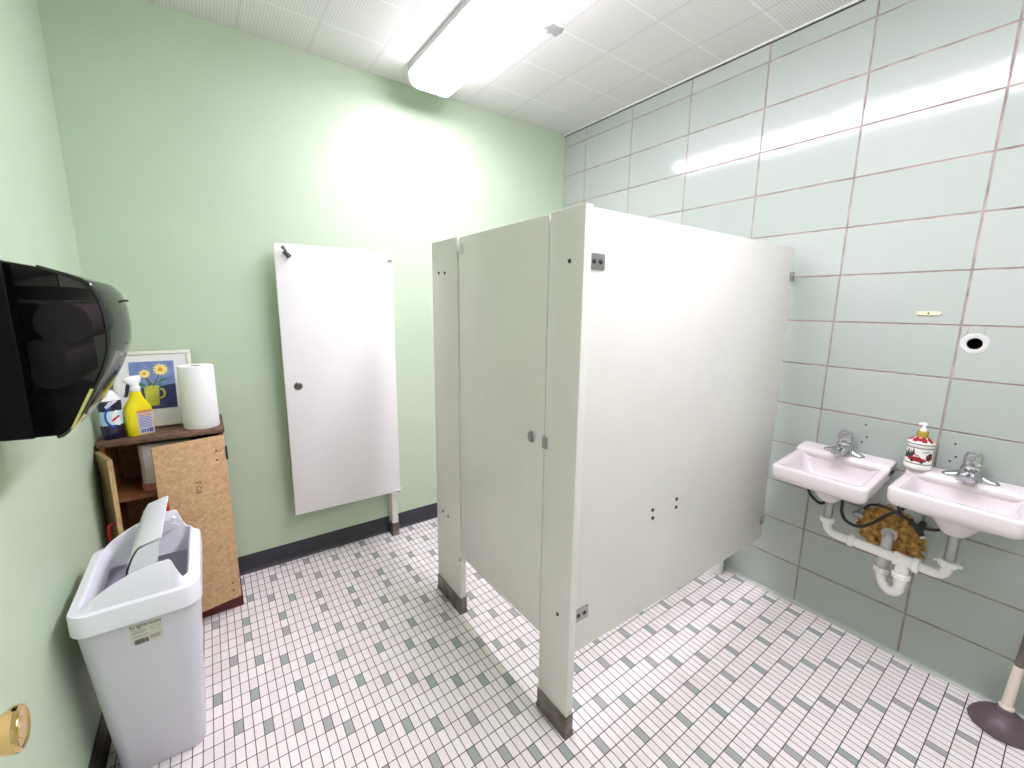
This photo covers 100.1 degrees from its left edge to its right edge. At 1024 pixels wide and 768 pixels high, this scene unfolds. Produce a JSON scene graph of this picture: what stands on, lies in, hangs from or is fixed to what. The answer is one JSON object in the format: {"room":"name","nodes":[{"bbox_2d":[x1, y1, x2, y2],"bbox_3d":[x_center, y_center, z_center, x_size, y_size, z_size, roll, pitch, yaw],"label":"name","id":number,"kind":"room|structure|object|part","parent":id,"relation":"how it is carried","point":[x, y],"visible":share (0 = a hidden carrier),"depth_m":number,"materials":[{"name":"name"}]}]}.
{"room":"public restroom","nodes":[
{"label":"public restroom","id":0,"kind":"room"},
{"bbox_2d":[0,0,108,767],"bbox_3d":[-0.780,0.040,0.323,0.100,2.735,4.005,-7,12,-35],"label":"wall","id":1,"kind":"structure","parent":0,"point":[53,522],"depth_m":1.24,"materials":[{"name":"green paint"}]},
{"bbox_2d":[0,703,30,756],"bbox_3d":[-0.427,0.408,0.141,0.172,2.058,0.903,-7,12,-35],"label":"door knob","id":2,"kind":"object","parent":1,"relation":"in","point":[15,722],"depth_m":0.50,"materials":[{"name":"metal"}]},
{"bbox_2d":[0,260,131,440],"bbox_3d":[-0.988,-0.089,0.912,0.261,0.344,0.361,-7,12,-35],"label":"dispenser","id":3,"kind":"object","parent":1,"relation":"attached to","point":[65,338],"visible":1,"depth_m":0.80,"materials":[{"name":"black plastic"}]},
{"bbox_2d":[88,713,111,767],"bbox_3d":[-1.039,1.253,0.990,0.016,0.105,2.764,-7,12,-35],"label":"baseboard","id":4,"kind":"structure","parent":1,"relation":"attached to","point":[102,743],"depth_m":1.40,"materials":[{"name":"rubber"}]},
{"bbox_2d":[38,0,564,556],"bbox_3d":[-0.720,-0.392,2.725,2.831,2.735,0.100,-7,12,-35],"label":"wall","id":5,"kind":"structure","parent":0,"point":[192,147],"depth_m":2.19,"materials":[{"name":"green paint"}]},
{"bbox_2d":[273,243,401,535],"bbox_3d":[-0.968,0.136,2.483,0.612,1.774,0.123,-8,13,-38],"label":"door","id":6,"kind":"structure","parent":5,"relation":"in","point":[336,307],"depth_m":2.41,"materials":[{"name":"metal"}]},
{"bbox_3d":[-0.767,0.089,2.668,0.038,1.707,0.078,-7,12,-35],"label":"post","id":7,"kind":"part","parent":6,"relation":"part of","materials":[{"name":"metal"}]},
{"bbox_2d":[238,503,436,575],"bbox_3d":[-0.750,0.916,2.877,2.710,0.105,0.016,-7,12,-35],"label":"baseboard","id":8,"kind":"structure","parent":5,"relation":"attached to","point":[271,557],"depth_m":2.62,"materials":[{"name":"rubber"}]},
{"bbox_2d":[145,0,853,134],"bbox_3d":[0.088,-1.382,0.279,4.131,0.102,4.656,-7,12,-35],"label":"ceiling","id":9,"kind":"structure","parent":0,"point":[583,62],"depth_m":2.05,"materials":[{"name":"tile"}]},
{"bbox_2d":[408,0,563,97],"bbox_3d":[0.435,-1.431,1.145,0.260,0.104,3.055,-7,12,-35],"label":"ceiling light","id":10,"kind":"object","parent":9,"relation":"attached to","point":[476,32],"visible":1,"depth_m":1.92,"materials":[{"name":"white plastic"}]},
{"bbox_2d":[106,518,1023,767],"bbox_3d":[0.056,1.407,0.781,4.131,0.100,4.656,-7,12,-35],"label":"floor","id":11,"kind":"structure","parent":0,"point":[352,655],"depth_m":1.70,"materials":[{"name":"tile"}]},
{"bbox_2d":[66,495,205,767],"bbox_3d":[-1.160,0.818,1.392,0.288,0.813,0.419,-7,12,-35],"label":"waste bin","id":12,"kind":"object","parent":11,"relation":"on","point":[134,615],"visible":1,"depth_m":1.28,"materials":[{"name":"plastic"}]},
{"bbox_3d":[-1.157,0.556,1.345,0.288,0.152,0.419,-7,12,-35],"label":"lid","id":13,"kind":"part","parent":12,"relation":"part of","materials":[{"name":"white plastic"}]},
{"bbox_2d":[131,624,160,637],"bbox_3d":[-1.044,0.711,1.226,0.062,0.046,0.010,-7,12,-35],"label":"print","id":14,"kind":"object","parent":12,"relation":"attached to","point":[141,630],"depth_m":1.22,"materials":[{"name":"beige paper"}]},
{"bbox_2d":[94,414,243,617],"bbox_3d":[-1.533,0.658,1.966,0.439,0.916,0.453,-7,12,-35],"label":"base cabinet","id":15,"kind":"object","parent":11,"relation":"on","point":[193,474],"visible":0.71,"depth_m":1.93,"materials":[{"name":"brown wood"}]},
{"bbox_3d":[-1.599,0.678,1.743,0.168,0.812,0.016,8,12,34],"label":"door","id":16,"kind":"part","parent":15,"relation":"part of","materials":[{"name":"brown wood"}]},
{"bbox_3d":[-1.564,0.591,1.677,0.013,0.101,0.028,8,12,34],"label":"handle","id":17,"kind":"part","parent":15,"relation":"part of","materials":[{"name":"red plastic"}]},
{"bbox_2d":[97,388,125,439],"bbox_3d":[-1.649,0.104,1.760,0.056,0.244,0.074,8,13,36],"label":"bottle","id":18,"kind":"object","parent":15,"relation":"on","point":[111,420],"visible":0.77,"depth_m":1.75,"materials":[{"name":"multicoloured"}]},
{"bbox_2d":[117,475,156,502],"bbox_3d":[-1.576,0.451,1.998,0.384,0.018,0.274,-7,12,-35],"label":"shelf","id":19,"kind":"object","parent":15,"relation":"attached to","point":[129,487],"depth_m":1.87,"materials":[{"name":"brown wood"}]},
{"bbox_2d":[121,375,155,436],"bbox_3d":[-1.589,0.090,1.818,0.059,0.252,0.094,7,12,30],"label":"spray bottle","id":20,"kind":"object","parent":15,"relation":"on","point":[138,416],"visible":1,"depth_m":1.80,"materials":[{"name":"yellow plastic"}]},
{"bbox_2d":[139,416,153,432],"bbox_3d":[-1.558,0.172,1.829,0.001,0.068,0.046,7,12,30],"label":"print","id":21,"kind":"object","parent":20,"relation":"attached to","point":[146,423],"depth_m":1.83,"materials":[{"name":"blue"}]},
{"bbox_2d":[113,349,190,426],"bbox_3d":[-1.635,0.020,1.967,0.283,0.334,0.144,-7,12,-35],"label":"framed picture","id":22,"kind":"object","parent":15,"relation":"on","point":[158,384],"visible":0.7,"depth_m":1.97,"materials":[{"name":"white"}]},
{"bbox_2d":[128,360,177,408],"bbox_3d":[-1.642,0.004,1.964,0.160,0.208,0.084,-7,12,-35],"label":"painting","id":23,"kind":"object","parent":22,"relation":"attached to","point":[158,384],"depth_m":1.97,"materials":[{"name":"paper"}]},
{"bbox_2d":[137,437,191,490],"bbox_3d":[-1.560,0.346,1.948,0.195,0.205,0.158,-7,12,-35],"label":"wrapped package","id":24,"kind":"object","parent":15,"relation":"on","point":[144,449],"visible":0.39,"depth_m":1.86,"materials":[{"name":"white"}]},
{"bbox_3d":[-1.405,0.647,1.931,0.016,0.812,0.258,9,13,40],"label":"door","id":25,"kind":"part","parent":15,"relation":"part of","materials":[{"name":"brown wood"}]},
{"bbox_2d":[176,363,219,429],"bbox_3d":[-1.422,0.054,1.946,0.135,0.281,0.135,-7,12,-35],"label":"paper towel roll","id":26,"kind":"object","parent":15,"relation":"on","point":[196,382],"visible":1,"depth_m":1.90,"materials":[{"name":"white paper"}]},
{"bbox_2d":[432,203,795,739],"bbox_3d":[0.486,0.224,2.139,1.448,1.756,1.005,-7,12,-35],"label":"stall","id":27,"kind":"object","parent":11,"relation":"on","point":[607,381],"visible":1,"depth_m":1.58,"materials":[{"name":"metal"}]},
{"bbox_3d":[-0.052,0.148,1.676,0.024,1.446,0.581,-7,12,-35],"label":"door","id":28,"kind":"part","parent":27,"relation":"part of","materials":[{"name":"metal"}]},
{"bbox_3d":[0.757,0.149,1.745,1.344,1.462,0.025,-7,12,-35],"label":"panel","id":29,"kind":"part","parent":27,"relation":"part of","materials":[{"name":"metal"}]},
{"bbox_2d":[707,560,723,574],"bbox_3d":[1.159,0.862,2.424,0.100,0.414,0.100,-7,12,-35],"label":"toilet","id":30,"kind":"object","parent":11,"relation":"on","point":[717,569],"visible":0.19,"depth_m":2.41,"materials":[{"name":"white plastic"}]},
{"bbox_2d":[967,635,1023,748],"bbox_3d":[1.769,0.917,1.491,0.172,0.652,0.172,-7,12,-35],"label":"plunger","id":31,"kind":"object","parent":11,"relation":"on","point":[1000,720],"visible":1,"depth_m":1.51,"materials":[{"name":"rubber"}]},
{"bbox_2d":[967,701,1023,748],"bbox_3d":[1.766,1.195,1.541,0.172,0.085,0.172,-7,12,-35],"label":"cup","id":32,"kind":"object","parent":31,"relation":"on","point":[999,720],"depth_m":1.52,"materials":[{"name":"rubber"}]},
{"bbox_2d":[563,0,1023,713],"bbox_3d":[1.523,-0.225,1.943,0.104,2.735,4.005,-7,12,-35],"label":"wall","id":33,"kind":"structure","parent":0,"point":[881,142],"depth_m":1.80,"materials":[{"name":"green tile"}]},
{"bbox_2d":[564,0,864,136],"bbox_3d":[1.495,-1.558,1.671,0.012,0.014,3.806,-7,12,-35],"label":"trim","id":34,"kind":"structure","parent":33,"relation":"attached to","point":[855,2],"depth_m":2.18,"materials":[{"name":"white metal"}]},
{"bbox_2d":[772,429,896,517],"bbox_3d":[1.381,0.405,1.862,0.344,0.389,0.344,-7,12,-35],"label":"basin","id":35,"kind":"object","parent":33,"relation":"attached to","point":[836,473],"visible":0.98,"depth_m":1.86,"materials":[{"name":"ceramic"}]},
{"bbox_2d":[807,489,824,504],"bbox_3d":[1.420,0.498,1.976,0.130,0.107,0.038,10,14,41],"label":"supply hose","id":36,"kind":"object","parent":35,"relation":"attached to","point":[808,490],"visible":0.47,"depth_m":1.98,"materials":[{"name":"black rubber"}]},
{"bbox_2d":[823,429,864,457],"bbox_3d":[1.456,0.259,1.889,0.114,0.111,0.154,-7,12,-35],"label":"faucet","id":37,"kind":"object","parent":35,"relation":"on","point":[844,448],"depth_m":1.88,"materials":[{"name":"silver metal"}]},
{"bbox_2d":[840,500,905,527],"bbox_3d":[1.536,0.551,1.837,0.036,0.161,0.244,-9,14,-43],"label":"supply hose","id":38,"kind":"object","parent":35,"relation":"attached to","point":[841,501],"visible":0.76,"depth_m":1.85,"materials":[{"name":"black rubber"}]},
{"bbox_2d":[852,507,865,517],"bbox_3d":[1.538,0.561,1.893,0.074,0.046,0.041,-7,12,-35],"label":"shutoff valve","id":39,"kind":"object","parent":33,"relation":"attached to","point":[859,513],"visible":1,"depth_m":1.87,"materials":[{"name":"metal"}]},
{"bbox_3d":[1.513,0.572,1.878,0.014,0.028,0.040,-7,12,-35],"label":"handle","id":40,"kind":"part","parent":39,"relation":"part of","materials":[{"name":"metal"}]},
{"bbox_2d":[723,564,1023,718],"bbox_3d":[1.462,1.117,2.152,0.015,0.018,3.806,-7,12,-35],"label":"trim","id":41,"kind":"structure","parent":33,"relation":"attached to","point":[957,684],"depth_m":1.93,"materials":[{"name":"tile"}]},
{"bbox_2d":[820,514,962,595],"bbox_3d":[1.561,0.731,1.794,0.190,0.250,0.450,-7,12,-35],"label":"drain pipe","id":42,"kind":"object","parent":33,"relation":"attached to","point":[900,574],"visible":0.98,"depth_m":1.73,"materials":[{"name":"white plastic"}]},
{"bbox_3d":[1.491,0.681,1.770,0.042,0.044,0.164,-7,12,-35],"label":"arm","id":43,"kind":"part","parent":42,"relation":"part of","materials":[{"name":"white plastic"}]},
{"bbox_3d":[1.578,0.692,1.809,0.118,0.139,0.038,-8,13,-41],"label":"wall arm","id":44,"kind":"part","parent":42,"relation":"part of","materials":[{"name":"grey plastic"}]},
{"bbox_2d":[856,503,927,559],"bbox_3d":[1.614,0.630,1.838,0.034,0.227,0.254,-7,12,-35],"label":"stuffing","id":45,"kind":"object","parent":33,"relation":"attached to","point":[908,543],"visible":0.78,"depth_m":1.82,"materials":[{"name":"brown"}]},
{"bbox_2d":[913,521,926,538],"bbox_3d":[1.654,0.589,1.732,0.083,0.049,0.042,-7,12,-35],"label":"shutoff valve","id":46,"kind":"object","parent":33,"relation":"attached to","point":[920,532],"visible":0.96,"depth_m":1.71,"materials":[{"name":"grey metal"}]},
{"bbox_2d":[863,503,916,526],"bbox_3d":[1.582,0.547,1.791,0.018,0.064,0.198,-5,12,-30],"label":"supply hose","id":47,"kind":"object","parent":46,"relation":"attached to","point":[871,504],"visible":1,"depth_m":1.79,"materials":[{"name":"black rubber"}]},
{"bbox_2d":[897,506,940,531],"bbox_3d":[1.637,0.536,1.712,0.031,0.085,0.182,-5,11,-27],"label":"supply hose","id":48,"kind":"object","parent":46,"relation":"attached to","point":[898,507],"visible":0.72,"depth_m":1.71,"materials":[{"name":"black rubber"}]},
{"bbox_2d":[916,311,941,315],"bbox_3d":[1.635,-0.277,1.684,0.007,0.015,0.076,-7,12,-35],"label":"wall bracket","id":49,"kind":"object","parent":33,"relation":"attached to","point":[919,312],"visible":1,"depth_m":1.68,"materials":[{"name":"beige plastic"}]},
{"bbox_2d":[887,451,1023,562],"bbox_3d":[1.617,0.459,1.554,0.324,0.409,0.344,-7,12,-35],"label":"basin","id":50,"kind":"object","parent":33,"relation":"attached to","point":[963,502],"visible":1,"depth_m":1.54,"materials":[{"name":"ceramic"}]},
{"bbox_2d":[903,422,936,470],"bbox_3d":[1.615,0.242,1.694,0.087,0.185,0.087,-7,12,-35],"label":"soap pump","id":51,"kind":"object","parent":50,"relation":"on","point":[919,453],"visible":1,"depth_m":1.67,"materials":[{"name":"white ceramic"}]},
{"bbox_2d":[941,451,1000,485],"bbox_3d":[1.683,0.305,1.573,0.114,0.111,0.154,-7,12,-35],"label":"faucet","id":52,"kind":"object","parent":50,"relation":"on","point":[971,473],"depth_m":1.57,"materials":[{"name":"silver metal"}]}
]}

